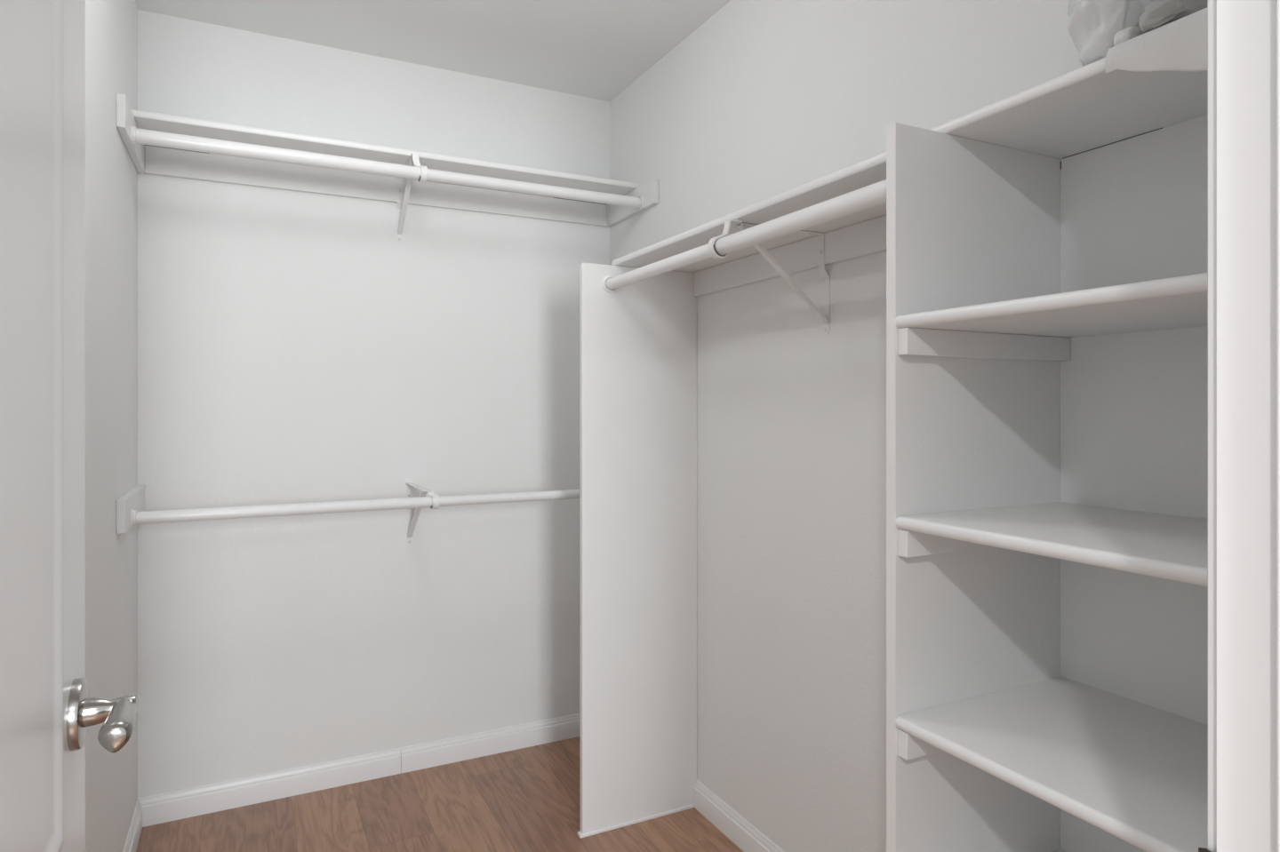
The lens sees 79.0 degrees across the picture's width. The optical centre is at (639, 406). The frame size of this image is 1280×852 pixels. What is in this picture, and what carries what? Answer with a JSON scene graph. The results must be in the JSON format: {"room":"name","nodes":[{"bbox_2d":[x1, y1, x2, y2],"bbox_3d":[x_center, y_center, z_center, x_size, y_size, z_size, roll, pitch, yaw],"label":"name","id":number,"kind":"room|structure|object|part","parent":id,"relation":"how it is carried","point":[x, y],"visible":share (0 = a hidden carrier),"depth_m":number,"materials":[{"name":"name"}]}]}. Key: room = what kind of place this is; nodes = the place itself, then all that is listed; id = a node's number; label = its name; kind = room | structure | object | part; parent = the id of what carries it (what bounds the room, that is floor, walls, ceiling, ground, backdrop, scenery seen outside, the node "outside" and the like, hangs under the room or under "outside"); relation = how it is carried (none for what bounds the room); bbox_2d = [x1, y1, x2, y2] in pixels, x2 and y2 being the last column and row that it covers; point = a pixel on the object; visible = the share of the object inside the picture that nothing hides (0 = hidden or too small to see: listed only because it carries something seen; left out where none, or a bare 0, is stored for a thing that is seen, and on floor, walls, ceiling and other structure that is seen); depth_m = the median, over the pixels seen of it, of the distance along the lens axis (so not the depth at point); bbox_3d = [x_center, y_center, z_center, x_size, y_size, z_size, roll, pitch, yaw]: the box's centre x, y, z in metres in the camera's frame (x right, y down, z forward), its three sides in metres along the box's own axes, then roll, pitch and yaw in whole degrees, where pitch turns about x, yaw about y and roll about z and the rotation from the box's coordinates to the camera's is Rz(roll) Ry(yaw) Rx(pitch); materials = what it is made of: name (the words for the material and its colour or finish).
{"room":"walk-in closet","nodes":[
{"label":"walk-in closet","id":0,"kind":"room"},
{"bbox_2d":[85,0,137,851],"bbox_3d":[-0.962,0.034,1.149,0.100,2.432,2.551,0,0,-27],"label":"wall","id":1,"kind":"structure","parent":0,"point":[111,26],"depth_m":1.85,"materials":[{"name":"paint"}]},
{"bbox_2d":[116,93,144,173],"bbox_3d":[-1.389,-0.737,2.122,0.019,0.083,0.430,0,0,-27],"label":"cleat","id":2,"kind":"object","parent":1,"relation":"attached to","point":[125,119],"visible":0.99,"depth_m":2.01,"materials":[{"name":"paint"}]},
{"bbox_2d":[116,484,144,534],"bbox_3d":[-1.389,0.275,2.122,0.019,0.085,0.430,0,0,-27],"label":"cleat","id":3,"kind":"object","parent":1,"relation":"attached to","point":[134,499],"visible":0.77,"depth_m":2.00,"materials":[{"name":"paint"}]},
{"bbox_2d":[122,800,142,851],"bbox_3d":[-0.937,1.208,1.225,0.012,0.083,2.414,0,0,-27],"label":"baseboard","id":4,"kind":"structure","parent":1,"relation":"attached to","point":[133,836],"depth_m":2.18,"materials":[{"name":"white paint"}]},
{"bbox_2d":[137,9,609,799],"bbox_3d":[-0.828,0.034,2.704,1.745,2.432,0.100,0,0,-27],"label":"wall","id":5,"kind":"structure","parent":0,"point":[292,349],"depth_m":2.57,"materials":[{"name":"paint"}]},
{"bbox_2d":[137,713,580,827],"bbox_3d":[-0.803,1.208,2.654,1.545,0.083,0.013,0,0,-27],"label":"baseboard","id":6,"kind":"structure","parent":5,"relation":"attached to","point":[172,806],"depth_m":2.57,"materials":[{"name":"white paint"}]},
{"bbox_2d":[144,145,607,226],"bbox_3d":[-0.802,-0.737,2.652,1.506,0.083,0.015,0,0,-27],"label":"cleat","id":7,"kind":"object","parent":5,"relation":"attached to","point":[158,161],"visible":0.92,"depth_m":2.57,"materials":[{"name":"paint"}]},
{"bbox_2d":[130,109,640,204],"bbox_3d":[-0.746,-0.787,2.540,1.544,0.021,0.266,0,0,-27],"label":"closet shelf","id":8,"kind":"object","parent":7,"relation":"on","point":[144,120],"visible":0.54,"depth_m":2.38,"materials":[{"name":"paint"}]},
{"bbox_2d":[396,153,427,242],"bbox_3d":[-0.741,-0.669,2.506,0.041,0.218,0.331,0,0,-27],"label":"rod bracket","id":9,"kind":"object","parent":5,"relation":"attached to","point":[402,204],"visible":0.9,"depth_m":2.57,"materials":[{"name":"white metal"}]},
{"bbox_2d":[130,125,644,210],"bbox_3d":[-0.667,-0.715,2.386,1.507,0.049,0.049,0,0,-27],"label":"closet rod","id":10,"kind":"object","parent":9,"relation":"on","point":[138,136],"visible":1,"depth_m":2.29,"materials":[{"name":"white metal"}]},
{"bbox_2d":[130,125,136,144],"bbox_3d":[-1.335,-0.715,2.048,0.010,0.049,0.049,0,0,-27],"label":"socket","id":11,"kind":"object","parent":10,"relation":"attached to","point":[133,130],"depth_m":2.03,"materials":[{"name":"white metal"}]},
{"bbox_2d":[636,195,644,210],"bbox_3d":[0.000,-0.715,2.725,0.010,0.049,0.049,0,0,-27],"label":"socket","id":12,"kind":"object","parent":10,"relation":"attached to","point":[640,200],"depth_m":2.71,"materials":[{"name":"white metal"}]},
{"bbox_3d":[-0.818,-0.668,2.643,0.021,0.216,0.017,0,0,-27],"label":"wall plate","id":13,"kind":"part","parent":9,"relation":"part of","materials":[{"name":"white metal"}]},
{"bbox_3d":[-0.752,-0.776,2.513,0.023,0.002,0.278,0,0,-27],"label":"shelf arm","id":14,"kind":"part","parent":9,"relation":"part of","materials":[{"name":"white metal"}]},
{"bbox_2d":[406,482,439,545],"bbox_3d":[-0.710,0.369,2.523,0.042,0.216,0.328,0,0,-27],"label":"rod bracket","id":15,"kind":"object","parent":5,"relation":"attached to","point":[411,522],"visible":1,"depth_m":2.60,"materials":[{"name":"white metal"}]},
{"bbox_2d":[130,489,580,527],"bbox_3d":[-0.667,0.295,2.386,1.507,0.049,0.049,0,0,-27],"label":"closet rod","id":16,"kind":"object","parent":15,"relation":"on","point":[146,517],"visible":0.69,"depth_m":2.25,"materials":[{"name":"white metal"}]},
{"bbox_2d":[130,509,136,527],"bbox_3d":[-1.335,0.295,2.048,0.010,0.049,0.049,0,0,-27],"label":"socket","id":17,"kind":"object","parent":16,"relation":"attached to","point":[133,514],"depth_m":2.03,"materials":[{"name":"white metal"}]},
{"bbox_3d":[-0.792,0.369,2.664,0.021,0.215,0.002,0,0,-27],"label":"wall plate","id":18,"kind":"part","parent":15,"relation":"part of","materials":[{"name":"white metal"}]},
{"bbox_3d":[-0.726,0.263,2.534,0.023,0.002,0.293,0,0,-27],"label":"shelf arm","id":19,"kind":"part","parent":15,"relation":"part of","materials":[{"name":"white metal"}]},
{"bbox_2d":[135,0,730,101],"bbox_3d":[-0.251,-1.222,1.566,1.745,0.080,2.651,0,0,-27],"label":"ceiling","id":20,"kind":"structure","parent":0,"point":[593,49],"depth_m":2.43,"materials":[{"name":"white paint"}]},
{"bbox_2d":[136,736,743,851],"bbox_3d":[0.125,1.275,0.196,4.800,0.050,5.436,0,0,-27],"label":"floor","id":21,"kind":"structure","parent":0,"point":[528,799],"depth_m":2.33,"materials":[{"name":"brown wood"}]},
{"bbox_2d":[577,263,696,839],"bbox_3d":[-0.001,0.416,2.343,0.396,1.668,0.022,0,0,-27],"label":"panel","id":22,"kind":"object","parent":21,"relation":"on","point":[638,340],"depth_m":2.33,"materials":[{"name":"paint"}]},
{"bbox_2d":[886,122,1060,851],"bbox_3d":[0.552,0.411,1.265,0.384,1.678,0.019,0,0,-27],"label":"panel","id":23,"kind":"object","parent":21,"relation":"on","point":[970,222],"visible":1,"depth_m":1.23,"materials":[{"name":"paint"}]},
{"bbox_2d":[897,729,942,760],"bbox_3d":[0.562,0.507,1.249,0.379,0.040,0.019,0,0,-27],"label":"cleat","id":24,"kind":"object","parent":23,"relation":"attached to","point":[909,748],"visible":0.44,"depth_m":1.16,"materials":[{"name":"paint"}]},
{"bbox_2d":[897,529,995,558],"bbox_3d":[0.562,0.205,1.249,0.379,0.040,0.019,0,0,-27],"label":"cleat","id":25,"kind":"object","parent":23,"relation":"attached to","point":[910,544],"visible":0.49,"depth_m":1.17,"materials":[{"name":"paint"}]},
{"bbox_2d":[897,328,1070,361],"bbox_3d":[0.562,-0.098,1.249,0.379,0.040,0.019,0,0,-27],"label":"cleat","id":26,"kind":"object","parent":23,"relation":"attached to","point":[911,341],"visible":1,"depth_m":1.23,"materials":[{"name":"paint"}]},
{"bbox_2d":[895,676,1207,851],"bbox_3d":[0.678,0.477,1.016,0.384,0.020,0.539,0,0,-27],"label":"closet shelf","id":27,"kind":"object","parent":23,"relation":"attached to","point":[1134,772],"visible":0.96,"depth_m":1.05,"materials":[{"name":"paint"}]},
{"bbox_2d":[895,502,1207,586],"bbox_3d":[0.678,0.175,1.016,0.384,0.020,0.539,0,0,-27],"label":"closet shelf","id":28,"kind":"object","parent":23,"relation":"attached to","point":[1172,548],"visible":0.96,"depth_m":1.02,"materials":[{"name":"paint"}]},
{"bbox_2d":[895,272,1207,337],"bbox_3d":[0.678,-0.128,1.016,0.384,0.020,0.539,0,0,-27],"label":"closet shelf","id":29,"kind":"object","parent":23,"relation":"attached to","point":[1179,302],"visible":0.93,"depth_m":1.01,"materials":[{"name":"paint"}]},
{"bbox_2d":[1052,848,1065,851],"bbox_3d":[0.678,0.775,1.016,0.384,0.020,0.539,0,0,-27],"label":"closet shelf","id":30,"kind":"object","parent":23,"relation":"attached to","point":[1060,850],"visible":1,"depth_m":1.34,"materials":[{"name":"paint"}]},
{"bbox_2d":[930,57,1207,169],"bbox_3d":[0.718,-0.428,1.052,0.281,0.037,0.568,0,0,-27],"label":"closet shelf","id":31,"kind":"object","parent":23,"relation":"on","point":[1084,108],"visible":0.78,"depth_m":1.13,"materials":[{"name":"paint"}]},
{"bbox_2d":[1066,0,1152,66],"bbox_3d":[0.624,-0.515,1.029,0.107,0.133,0.099,0,0,-27],"label":"plastic bag","id":32,"kind":"object","parent":31,"relation":"on","point":[1092,26],"visible":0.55,"depth_m":1.01,"materials":[{"name":"white plastic"}]},
{"bbox_2d":[1104,7,1207,74],"bbox_3d":[0.736,-0.415,0.901,0.214,0.073,0.271,0,0,-27],"label":"sheet","id":33,"kind":"object","parent":31,"relation":"on","point":[1180,44],"visible":0.54,"depth_m":0.91,"materials":[{"name":"white fabric"}]},
{"bbox_2d":[1113,26,1143,46],"bbox_3d":[0.642,-0.463,0.989,0.098,0.024,0.028,0,0,-27],"label":"folded cloth","id":34,"kind":"object","parent":33,"relation":"on","point":[1123,36],"visible":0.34,"depth_m":0.96,"materials":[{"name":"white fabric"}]},
{"bbox_2d":[1138,0,1207,32],"bbox_3d":[0.674,-0.474,0.952,0.160,0.047,0.065,0,0,-27],"label":"garment","id":35,"kind":"object","parent":33,"relation":"on","point":[1157,13],"visible":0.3,"depth_m":0.91,"materials":[{"name":"grey fabric"}]},
{"bbox_2d":[609,0,1207,851],"bbox_3d":[0.505,0.034,1.894,0.100,2.432,2.551,0,0,-27],"label":"wall","id":36,"kind":"structure","parent":0,"point":[764,100],"depth_m":1.84,"materials":[{"name":"paint"}]},
{"bbox_2d":[606,178,658,227],"bbox_3d":[-0.035,-0.737,2.825,0.019,0.083,0.400,0,0,-27],"label":"cleat","id":37,"kind":"object","parent":36,"relation":"attached to","point":[649,190],"visible":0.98,"depth_m":2.77,"materials":[{"name":"paint"}]},
{"bbox_2d":[694,780,783,851],"bbox_3d":[0.444,1.208,1.890,0.012,0.083,1.194,0,0,-27],"label":"baseboard","id":38,"kind":"structure","parent":36,"relation":"attached to","point":[741,833],"depth_m":2.24,"materials":[{"name":"white paint"}]},
{"bbox_2d":[612,152,886,272],"bbox_3d":[0.318,-0.427,1.837,0.284,0.018,1.212,0,0,-27],"label":"closet shelf","id":39,"kind":"object","parent":36,"relation":"on","point":[871,171],"visible":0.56,"depth_m":1.72,"materials":[{"name":"paint"}]},
{"bbox_2d":[707,218,829,335],"bbox_3d":[0.311,-0.296,1.803,0.328,0.243,0.055,0,0,-27],"label":"rod bracket","id":40,"kind":"object","parent":36,"relation":"attached to","point":[824,317],"visible":0.92,"depth_m":1.84,"materials":[{"name":"white metal"}]},
{"bbox_2d":[601,179,886,293],"bbox_3d":[0.180,-0.360,1.756,0.049,0.049,1.194,0,0,-27],"label":"closet rod","id":41,"kind":"object","parent":40,"relation":"on","point":[872,196],"visible":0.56,"depth_m":1.56,"materials":[{"name":"white metal"}]},
{"bbox_2d":[601,276,616,293],"bbox_3d":[-0.088,-0.360,2.284,0.049,0.049,0.010,0,0,-27],"label":"socket","id":42,"kind":"object","parent":41,"relation":"attached to","point":[605,286],"depth_m":2.28,"materials":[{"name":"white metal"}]},
{"bbox_3d":[0.317,-0.416,1.815,0.274,0.002,0.023,0,0,-27],"label":"shelf arm","id":43,"kind":"part","parent":40,"relation":"part of","materials":[{"name":"white metal"}]},
{"bbox_3d":[0.446,-0.295,1.880,0.017,0.241,0.021,0,0,-27],"label":"wall plate","id":44,"kind":"part","parent":40,"relation":"part of","materials":[{"name":"white metal"}]},
{"bbox_2d":[693,215,886,296],"bbox_3d":[0.442,-0.380,1.889,0.015,0.075,1.194,0,0,-27],"label":"cleat","id":45,"kind":"object","parent":36,"relation":"attached to","point":[868,237],"visible":0.51,"depth_m":1.96,"materials":[{"name":"paint"}]},
{"bbox_3d":[0.067,0.034,0.311,4.800,2.432,0.124,0,0,-27],"label":"wall","id":46,"kind":"structure","parent":0,"visible":0},
{"bbox_2d":[0,0,137,851],"bbox_3d":[-0.439,0.231,0.539,0.097,2.015,0.741,0,0,-27],"label":"door","id":47,"kind":"structure","parent":46,"relation":"in","point":[47,709],"depth_m":0.70,"materials":[{"name":"white paint"}]},
{"bbox_3d":[-0.468,-0.112,0.531,0.038,1.080,0.494,0,0,-27],"label":"panel","id":48,"kind":"part","parent":47,"relation":"part of","materials":[{"name":"white paint"}]},
{"bbox_3d":[-0.468,0.231,0.531,0.035,2.015,0.730,0,0,-27],"label":"frame","id":49,"kind":"part","parent":47,"relation":"part of","materials":[{"name":"white paint"}]},
{"bbox_3d":[-0.584,0.320,0.808,0.010,0.071,0.071,0,0,-27],"label":"handle","id":50,"kind":"part","parent":47,"relation":"part of","materials":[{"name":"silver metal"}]},
{"bbox_3d":[-0.530,0.322,0.794,0.028,0.030,0.102,0,0,-27],"label":"handle lever","id":51,"kind":"part","parent":47,"relation":"part of","materials":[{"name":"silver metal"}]},
{"bbox_2d":[1198,848,1212,851],"bbox_3d":[0.418,0.349,0.546,0.005,0.057,0.049,0,0,-22],"label":"strike plate","id":52,"kind":"object","parent":46,"relation":"attached to","point":[1200,850],"visible":1,"depth_m":0.56,"materials":[{"name":"grey metal"}]},
{"bbox_2d":[1207,0,1216,851],"bbox_3d":[0.441,0.228,0.579,0.058,2.045,0.016,0,0,-27],"label":"trim","id":53,"kind":"structure","parent":46,"relation":"attached to","point":[1212,4],"depth_m":0.56,"materials":[{"name":"white paint"}]},
{"bbox_2d":[1216,0,1276,851],"bbox_3d":[0.091,0.221,0.323,0.821,2.058,0.124,0,0,-27],"label":"trim","id":54,"kind":"structure","parent":46,"relation":"attached to","point":[1246,29],"depth_m":0.54,"materials":[{"name":"white paint"}]},
{"bbox_2d":[1276,0,1279,851],"bbox_3d":[0.093,0.230,0.319,0.785,2.040,0.054,0,0,-27],"label":"trim","id":55,"kind":"structure","parent":46,"relation":"attached to","point":[1277,1],"depth_m":0.51,"materials":[{"name":"white paint"}]}
]}

